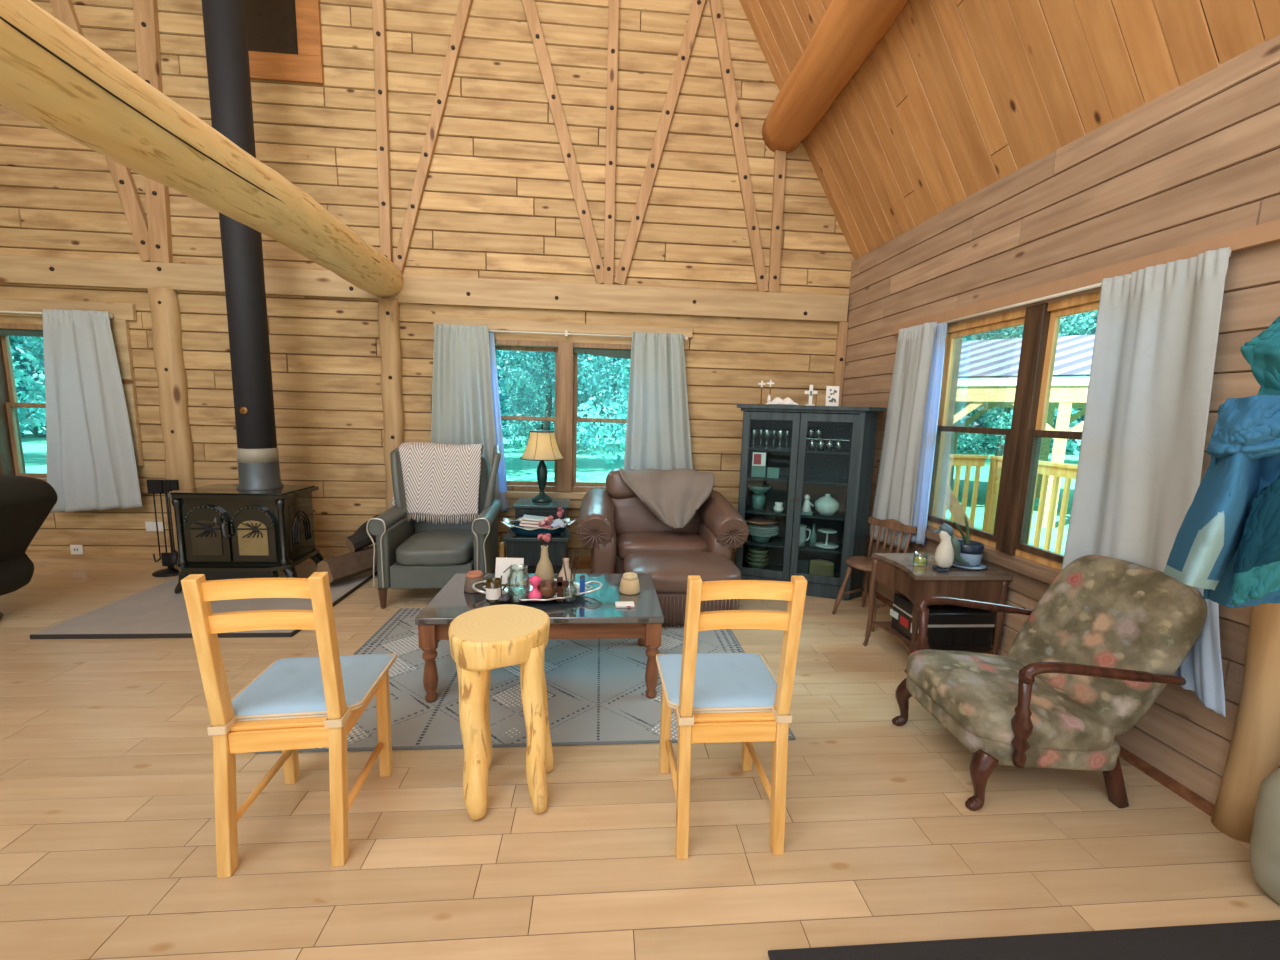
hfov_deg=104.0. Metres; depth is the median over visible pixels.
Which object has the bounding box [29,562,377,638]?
hearth pad
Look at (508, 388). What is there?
tree
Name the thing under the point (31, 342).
tree
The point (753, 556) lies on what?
bowl
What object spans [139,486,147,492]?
trim
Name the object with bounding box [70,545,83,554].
outlet plate
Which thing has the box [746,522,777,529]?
dinner plate
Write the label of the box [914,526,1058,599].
trim
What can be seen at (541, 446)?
table lamp
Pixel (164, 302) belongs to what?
log post
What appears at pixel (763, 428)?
wine glass
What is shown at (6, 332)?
roller shade
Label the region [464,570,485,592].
candle jar
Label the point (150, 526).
outlet plate
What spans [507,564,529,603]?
mason jar
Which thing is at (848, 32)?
log beam
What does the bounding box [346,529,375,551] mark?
log
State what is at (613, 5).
trim
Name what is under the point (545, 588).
vase
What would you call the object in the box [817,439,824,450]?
glass mug
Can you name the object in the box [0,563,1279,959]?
floor
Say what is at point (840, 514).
shelf
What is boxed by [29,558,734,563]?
baseboard
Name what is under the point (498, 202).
wall
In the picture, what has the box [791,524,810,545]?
pitcher
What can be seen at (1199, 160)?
wall
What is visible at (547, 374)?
tree
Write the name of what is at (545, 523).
roses
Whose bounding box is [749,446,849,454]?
shelf
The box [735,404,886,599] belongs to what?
china cabinet
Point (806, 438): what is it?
shelf
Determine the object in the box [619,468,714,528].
blanket
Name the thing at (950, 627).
stereo
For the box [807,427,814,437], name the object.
tumbler
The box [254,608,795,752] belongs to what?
area rug
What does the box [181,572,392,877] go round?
dining chair
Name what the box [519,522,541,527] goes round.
book
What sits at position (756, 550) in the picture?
bowl
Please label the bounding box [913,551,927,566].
jar
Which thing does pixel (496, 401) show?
curtain
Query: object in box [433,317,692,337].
trim
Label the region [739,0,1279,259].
ceiling
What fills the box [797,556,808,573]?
box
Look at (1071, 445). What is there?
foliage
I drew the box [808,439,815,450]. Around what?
glass mug
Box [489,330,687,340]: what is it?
curtain rod
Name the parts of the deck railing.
post, rail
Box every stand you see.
[503,528,570,568]
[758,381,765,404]
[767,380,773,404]
[815,528,838,548]
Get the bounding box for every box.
[751,465,766,477]
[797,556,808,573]
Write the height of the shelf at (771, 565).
0.018 m
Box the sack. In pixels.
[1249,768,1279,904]
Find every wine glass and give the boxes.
[750,427,758,447]
[762,428,771,447]
[775,428,784,448]
[783,428,791,448]
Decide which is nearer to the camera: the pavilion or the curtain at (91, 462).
the curtain at (91, 462)
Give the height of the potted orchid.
0.312 m
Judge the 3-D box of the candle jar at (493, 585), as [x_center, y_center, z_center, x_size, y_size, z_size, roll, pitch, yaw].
[-0.770,0.583,2.638,0.081,0.114,0.082,1,8,-5]
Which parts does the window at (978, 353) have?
pane, sash, sash, pane, sash, sash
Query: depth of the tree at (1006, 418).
20.48 m
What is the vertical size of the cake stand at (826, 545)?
0.147 m
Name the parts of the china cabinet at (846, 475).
panel, door, panel, cornice, door, panel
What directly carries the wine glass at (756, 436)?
on the china cabinet at (846, 475)
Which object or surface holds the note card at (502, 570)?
on the tray
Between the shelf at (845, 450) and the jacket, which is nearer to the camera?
the jacket
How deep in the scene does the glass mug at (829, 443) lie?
4.07 m
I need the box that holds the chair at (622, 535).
[576,468,749,626]
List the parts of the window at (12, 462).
sash, sash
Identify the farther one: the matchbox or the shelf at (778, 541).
the shelf at (778, 541)
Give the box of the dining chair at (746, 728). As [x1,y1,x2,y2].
[659,575,806,858]
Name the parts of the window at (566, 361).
sash, sash, sash, sash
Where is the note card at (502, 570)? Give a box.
[495,557,523,589]
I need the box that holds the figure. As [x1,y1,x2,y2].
[766,394,798,404]
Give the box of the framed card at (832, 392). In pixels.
[825,386,839,405]
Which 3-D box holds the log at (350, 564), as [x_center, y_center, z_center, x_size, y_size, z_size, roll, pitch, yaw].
[-2.368,0.702,4.262,0.208,0.244,0.630,6,9,27]
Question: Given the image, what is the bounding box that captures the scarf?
[1241,316,1279,394]
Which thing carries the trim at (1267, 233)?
attached to the wall at (1199, 160)
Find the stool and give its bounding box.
[448,604,553,819]
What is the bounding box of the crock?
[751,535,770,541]
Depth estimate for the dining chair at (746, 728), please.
1.68 m
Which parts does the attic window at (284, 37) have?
dark pane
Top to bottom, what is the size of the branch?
0.291 m
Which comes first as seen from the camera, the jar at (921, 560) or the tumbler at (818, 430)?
the jar at (921, 560)
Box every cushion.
[207,654,396,734]
[396,530,473,565]
[623,551,740,593]
[656,653,791,725]
[906,649,1115,751]
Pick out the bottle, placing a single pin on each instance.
(813, 534)
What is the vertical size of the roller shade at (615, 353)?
0.134 m
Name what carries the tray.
on the coffee table at (594, 615)
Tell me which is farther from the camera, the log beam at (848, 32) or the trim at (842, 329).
the trim at (842, 329)
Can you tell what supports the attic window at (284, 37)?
in the wall at (498, 202)
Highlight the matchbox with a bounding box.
[615,601,634,607]
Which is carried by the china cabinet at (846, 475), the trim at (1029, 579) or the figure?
the figure
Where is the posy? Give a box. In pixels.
[498,593,509,601]
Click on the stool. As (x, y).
(482, 640)
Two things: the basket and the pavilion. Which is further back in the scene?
the pavilion
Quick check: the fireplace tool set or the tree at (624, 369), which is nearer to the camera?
the fireplace tool set
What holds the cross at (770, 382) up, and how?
on the china cabinet at (846, 475)
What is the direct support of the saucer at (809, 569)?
on the saucer
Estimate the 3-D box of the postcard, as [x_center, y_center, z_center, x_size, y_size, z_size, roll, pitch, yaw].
[1.127,-0.059,4.240,0.100,0.090,0.012,4,8,16]
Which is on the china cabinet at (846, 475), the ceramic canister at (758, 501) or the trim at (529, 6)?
the ceramic canister at (758, 501)
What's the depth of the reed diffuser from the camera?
2.68 m
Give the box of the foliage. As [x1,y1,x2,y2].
[9,311,1097,455]
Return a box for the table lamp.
[520,424,563,502]
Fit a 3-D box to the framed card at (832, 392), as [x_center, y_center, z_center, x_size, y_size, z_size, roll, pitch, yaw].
[1.570,-0.683,4.080,0.100,0.164,0.034,3,8,11]
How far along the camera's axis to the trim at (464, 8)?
4.27 m
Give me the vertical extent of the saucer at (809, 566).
0.017 m
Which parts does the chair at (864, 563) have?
leg, seat, leg, leg, crest rail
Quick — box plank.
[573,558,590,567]
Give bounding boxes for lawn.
[19,417,1080,554]
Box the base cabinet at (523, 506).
[512,498,569,573]
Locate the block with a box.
[801,511,812,515]
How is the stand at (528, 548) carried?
on the floor
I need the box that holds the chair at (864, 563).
[832,517,916,631]
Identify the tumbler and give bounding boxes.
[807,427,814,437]
[815,427,822,438]
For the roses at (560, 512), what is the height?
0.090 m
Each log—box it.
[317,545,376,583]
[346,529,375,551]
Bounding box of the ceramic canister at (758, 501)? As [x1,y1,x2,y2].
[752,494,765,509]
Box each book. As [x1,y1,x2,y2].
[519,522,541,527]
[521,518,539,523]
[522,515,543,521]
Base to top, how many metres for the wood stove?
0.789 m
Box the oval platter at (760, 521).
[745,518,778,524]
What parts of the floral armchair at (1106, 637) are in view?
leg, armrest, leg, seat, armrest, backrest, leg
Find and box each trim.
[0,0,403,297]
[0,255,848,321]
[0,298,143,465]
[50,0,149,261]
[133,0,172,262]
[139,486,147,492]
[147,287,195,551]
[372,0,392,262]
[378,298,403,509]
[393,0,472,272]
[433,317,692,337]
[499,491,586,507]
[522,0,603,283]
[603,0,618,284]
[614,0,705,284]
[709,0,768,291]
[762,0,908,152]
[768,150,785,291]
[833,322,848,405]
[894,219,1279,334]
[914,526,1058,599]
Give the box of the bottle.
[809,524,816,545]
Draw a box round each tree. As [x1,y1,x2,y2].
[10,336,45,432]
[26,392,45,434]
[495,350,542,427]
[496,350,609,453]
[577,354,628,441]
[577,354,630,463]
[997,310,1097,455]
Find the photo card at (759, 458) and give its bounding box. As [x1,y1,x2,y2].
[752,452,765,465]
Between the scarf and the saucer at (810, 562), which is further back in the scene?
the saucer at (810, 562)
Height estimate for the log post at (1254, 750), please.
2.905 m
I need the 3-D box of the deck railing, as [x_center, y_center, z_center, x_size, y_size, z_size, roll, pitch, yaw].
[4.739,0.665,3.605,0.140,1.165,5.815,1,8,-5]
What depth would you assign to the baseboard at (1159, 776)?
2.11 m
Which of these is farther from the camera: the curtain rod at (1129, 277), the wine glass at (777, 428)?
the wine glass at (777, 428)
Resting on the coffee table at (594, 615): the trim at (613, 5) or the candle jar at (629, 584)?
the candle jar at (629, 584)
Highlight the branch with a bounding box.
[354,514,379,533]
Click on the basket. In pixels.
(528, 532)
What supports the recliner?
on the floor
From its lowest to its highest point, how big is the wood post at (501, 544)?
0.400 m
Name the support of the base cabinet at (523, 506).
on the floor
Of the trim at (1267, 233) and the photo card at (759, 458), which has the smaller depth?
the trim at (1267, 233)
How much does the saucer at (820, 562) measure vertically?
0.017 m
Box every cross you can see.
[551,577,567,600]
[804,385,817,405]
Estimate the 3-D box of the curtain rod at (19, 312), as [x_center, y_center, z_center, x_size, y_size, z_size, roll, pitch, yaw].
[-5.516,-1.413,4.177,2.052,0.040,0.030,1,8,-5]
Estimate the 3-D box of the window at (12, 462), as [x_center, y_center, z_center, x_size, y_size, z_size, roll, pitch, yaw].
[-5.667,-0.665,4.399,1.980,1.380,0.183,1,8,-5]
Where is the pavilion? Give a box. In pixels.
[1002,334,1094,527]
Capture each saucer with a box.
[809,566,833,571]
[809,568,833,573]
[809,569,833,575]
[810,559,833,565]
[810,562,833,567]
[810,564,833,569]
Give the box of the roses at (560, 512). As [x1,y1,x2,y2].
[557,506,563,517]
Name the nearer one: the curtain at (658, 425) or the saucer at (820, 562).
the saucer at (820, 562)
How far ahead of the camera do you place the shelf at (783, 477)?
4.26 m
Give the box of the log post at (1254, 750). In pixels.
[1211,603,1279,842]
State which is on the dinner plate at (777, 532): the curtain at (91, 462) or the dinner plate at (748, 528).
the dinner plate at (748, 528)
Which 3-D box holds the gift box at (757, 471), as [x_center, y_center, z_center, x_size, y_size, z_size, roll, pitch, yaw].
[1.029,-0.079,4.330,0.120,0.100,0.100,4,8,16]
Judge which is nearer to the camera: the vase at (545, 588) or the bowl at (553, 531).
the vase at (545, 588)
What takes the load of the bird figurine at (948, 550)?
on the table at (898, 571)
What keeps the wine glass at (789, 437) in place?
on the china cabinet at (846, 475)
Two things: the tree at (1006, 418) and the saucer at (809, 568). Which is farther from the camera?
the tree at (1006, 418)
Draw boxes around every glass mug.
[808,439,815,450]
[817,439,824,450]
[826,439,833,451]
[833,440,842,451]
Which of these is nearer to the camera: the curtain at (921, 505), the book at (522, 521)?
the curtain at (921, 505)
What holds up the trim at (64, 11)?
attached to the wall at (498, 202)
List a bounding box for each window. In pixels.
[0,323,46,481]
[245,0,323,84]
[494,339,630,491]
[927,291,1100,570]
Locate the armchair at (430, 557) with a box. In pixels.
[366,445,501,608]
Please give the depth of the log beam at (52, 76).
1.99 m
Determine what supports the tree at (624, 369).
on the lawn
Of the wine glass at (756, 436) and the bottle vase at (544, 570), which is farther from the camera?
the wine glass at (756, 436)
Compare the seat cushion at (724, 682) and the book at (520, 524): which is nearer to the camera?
the seat cushion at (724, 682)
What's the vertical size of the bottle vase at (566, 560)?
0.178 m
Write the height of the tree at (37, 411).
12.000 m
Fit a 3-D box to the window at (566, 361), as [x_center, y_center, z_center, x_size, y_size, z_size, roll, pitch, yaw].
[-0.713,-0.593,4.792,1.920,1.400,0.183,1,8,-5]
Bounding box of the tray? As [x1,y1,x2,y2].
[472,579,601,600]
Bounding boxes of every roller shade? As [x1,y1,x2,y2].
[0,329,42,336]
[573,348,630,358]
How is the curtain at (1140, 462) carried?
hanging from the curtain rod at (1129, 277)
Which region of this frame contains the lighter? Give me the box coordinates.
[580,575,584,595]
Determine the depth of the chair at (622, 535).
3.88 m
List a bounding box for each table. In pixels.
[415,573,663,702]
[862,553,1012,672]
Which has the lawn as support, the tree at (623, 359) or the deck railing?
the tree at (623, 359)
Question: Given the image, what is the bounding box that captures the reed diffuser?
[561,548,580,601]
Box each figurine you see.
[528,575,541,601]
[801,494,813,511]
[932,523,969,571]
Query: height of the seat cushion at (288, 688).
0.043 m
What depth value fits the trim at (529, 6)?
4.35 m
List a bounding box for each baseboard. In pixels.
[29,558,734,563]
[862,584,1214,816]
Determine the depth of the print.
4.07 m
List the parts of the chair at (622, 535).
armrest, backrest, seat, armrest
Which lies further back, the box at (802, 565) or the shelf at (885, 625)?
the box at (802, 565)
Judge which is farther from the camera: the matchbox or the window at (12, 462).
the window at (12, 462)
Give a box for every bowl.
[510,521,565,536]
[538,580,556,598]
[746,550,768,558]
[746,554,768,563]
[746,558,768,568]
[747,545,768,554]
[748,484,770,494]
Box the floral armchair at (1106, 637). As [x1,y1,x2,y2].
[892,555,1206,810]
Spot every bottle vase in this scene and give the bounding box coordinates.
[535,533,553,580]
[558,558,573,590]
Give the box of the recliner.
[0,475,57,619]
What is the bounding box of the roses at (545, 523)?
[538,515,552,529]
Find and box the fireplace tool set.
[146,479,178,576]
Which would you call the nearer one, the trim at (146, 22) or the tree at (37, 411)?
the trim at (146, 22)
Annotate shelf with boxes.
[742,561,839,577]
[744,535,842,553]
[745,504,844,520]
[747,473,847,485]
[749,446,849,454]
[806,438,850,440]
[872,621,992,652]
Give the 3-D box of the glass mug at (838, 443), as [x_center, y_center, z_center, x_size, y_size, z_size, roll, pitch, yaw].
[1.608,-0.279,4.081,0.086,0.095,0.062,7,9,33]
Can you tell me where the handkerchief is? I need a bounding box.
[551,518,565,527]
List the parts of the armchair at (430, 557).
nailhead trim, leg, armrest, panel, backrest, nailhead trim, armrest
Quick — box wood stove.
[168,484,323,593]
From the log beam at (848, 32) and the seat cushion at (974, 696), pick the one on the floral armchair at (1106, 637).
the seat cushion at (974, 696)
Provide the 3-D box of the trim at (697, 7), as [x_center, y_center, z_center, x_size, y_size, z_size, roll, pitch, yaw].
[0.201,-3.097,4.421,0.814,2.674,0.057,1,8,-5]
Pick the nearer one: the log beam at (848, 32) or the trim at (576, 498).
the log beam at (848, 32)
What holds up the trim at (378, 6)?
attached to the wall at (498, 202)
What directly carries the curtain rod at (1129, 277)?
attached to the wall at (1199, 160)
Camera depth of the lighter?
2.74 m
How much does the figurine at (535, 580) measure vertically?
0.138 m
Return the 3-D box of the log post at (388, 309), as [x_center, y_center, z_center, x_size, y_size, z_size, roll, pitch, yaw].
[-2.264,-0.399,4.610,0.182,2.433,0.145,1,8,-5]
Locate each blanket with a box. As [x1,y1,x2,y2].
[392,442,483,523]
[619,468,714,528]
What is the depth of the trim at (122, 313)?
4.30 m
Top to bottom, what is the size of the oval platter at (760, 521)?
0.040 m
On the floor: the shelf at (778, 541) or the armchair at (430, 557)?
the armchair at (430, 557)
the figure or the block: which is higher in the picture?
the figure
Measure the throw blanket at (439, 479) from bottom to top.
0.659 m
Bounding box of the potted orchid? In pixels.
[952,515,986,569]
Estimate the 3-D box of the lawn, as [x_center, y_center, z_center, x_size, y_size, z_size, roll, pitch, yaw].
[1.684,-3.759,42.666,130.000,0.100,74.950,1,8,-5]
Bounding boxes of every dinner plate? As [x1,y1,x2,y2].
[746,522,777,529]
[748,527,778,530]
[748,528,777,532]
[748,530,778,534]
[748,532,777,536]
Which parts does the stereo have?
speaker panel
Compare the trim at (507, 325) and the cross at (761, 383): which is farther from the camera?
the trim at (507, 325)
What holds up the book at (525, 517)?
on the book at (522, 521)
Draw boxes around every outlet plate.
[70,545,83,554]
[145,522,163,531]
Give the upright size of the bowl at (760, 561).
0.075 m
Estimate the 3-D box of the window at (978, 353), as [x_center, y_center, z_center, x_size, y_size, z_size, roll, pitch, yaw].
[2.197,-0.268,2.847,0.093,1.400,1.520,1,8,-6]
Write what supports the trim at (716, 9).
attached to the wall at (498, 202)
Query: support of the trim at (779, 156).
attached to the wall at (498, 202)
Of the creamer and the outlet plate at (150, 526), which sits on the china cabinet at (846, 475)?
the creamer
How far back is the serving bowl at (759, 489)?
4.35 m
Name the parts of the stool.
leg, leg, seat, leg, leg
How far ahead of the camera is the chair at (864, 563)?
3.79 m
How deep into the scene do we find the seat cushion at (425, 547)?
3.73 m
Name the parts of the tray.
handle, dish, handle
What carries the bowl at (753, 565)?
on the china cabinet at (846, 475)
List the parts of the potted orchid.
pot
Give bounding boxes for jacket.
[1163,395,1279,607]
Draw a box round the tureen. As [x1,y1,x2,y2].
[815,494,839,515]
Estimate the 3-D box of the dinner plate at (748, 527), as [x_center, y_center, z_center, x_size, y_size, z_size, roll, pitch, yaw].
[1.080,0.426,4.411,0.288,0.024,0.288,1,8,-5]
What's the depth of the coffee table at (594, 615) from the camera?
2.58 m
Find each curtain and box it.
[42,309,142,512]
[431,324,499,500]
[489,329,508,510]
[624,332,692,469]
[869,321,936,552]
[907,323,947,544]
[1061,247,1229,674]
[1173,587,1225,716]
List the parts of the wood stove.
leg, glass, door, handle, plate, glass, door, leg, panel, leg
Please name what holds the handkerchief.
in the basket
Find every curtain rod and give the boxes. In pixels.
[0,311,112,317]
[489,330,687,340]
[937,250,1231,323]
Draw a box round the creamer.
[773,502,783,511]
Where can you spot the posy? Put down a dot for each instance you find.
(505, 597)
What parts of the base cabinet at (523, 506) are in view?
door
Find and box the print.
[828,389,836,401]
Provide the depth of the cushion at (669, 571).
3.53 m
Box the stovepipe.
[202,0,283,489]
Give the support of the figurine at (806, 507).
on the block
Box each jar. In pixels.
[486,577,501,603]
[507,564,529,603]
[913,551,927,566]
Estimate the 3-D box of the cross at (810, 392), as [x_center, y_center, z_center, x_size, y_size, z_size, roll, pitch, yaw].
[1.400,-0.694,4.097,0.100,0.170,0.040,4,8,16]
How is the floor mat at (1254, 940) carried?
on the floor
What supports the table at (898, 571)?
on the floor
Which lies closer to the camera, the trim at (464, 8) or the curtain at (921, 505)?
the curtain at (921, 505)
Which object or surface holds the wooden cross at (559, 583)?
on the tray
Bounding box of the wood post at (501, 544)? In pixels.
[499,542,504,557]
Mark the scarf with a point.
(1262, 352)
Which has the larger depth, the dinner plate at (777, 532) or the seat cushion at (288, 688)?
the dinner plate at (777, 532)
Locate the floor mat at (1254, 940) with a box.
[768,920,1279,959]
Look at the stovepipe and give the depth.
3.71 m
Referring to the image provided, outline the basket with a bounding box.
[500,517,575,536]
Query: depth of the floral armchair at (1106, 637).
1.99 m
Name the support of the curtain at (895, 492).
hanging from the curtain rod at (1129, 277)
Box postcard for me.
[767,467,778,478]
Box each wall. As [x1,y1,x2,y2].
[0,0,854,560]
[841,35,1279,804]
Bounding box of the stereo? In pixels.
[890,593,994,650]
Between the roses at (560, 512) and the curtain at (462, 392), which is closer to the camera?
the roses at (560, 512)
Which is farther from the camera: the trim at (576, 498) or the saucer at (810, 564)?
the trim at (576, 498)

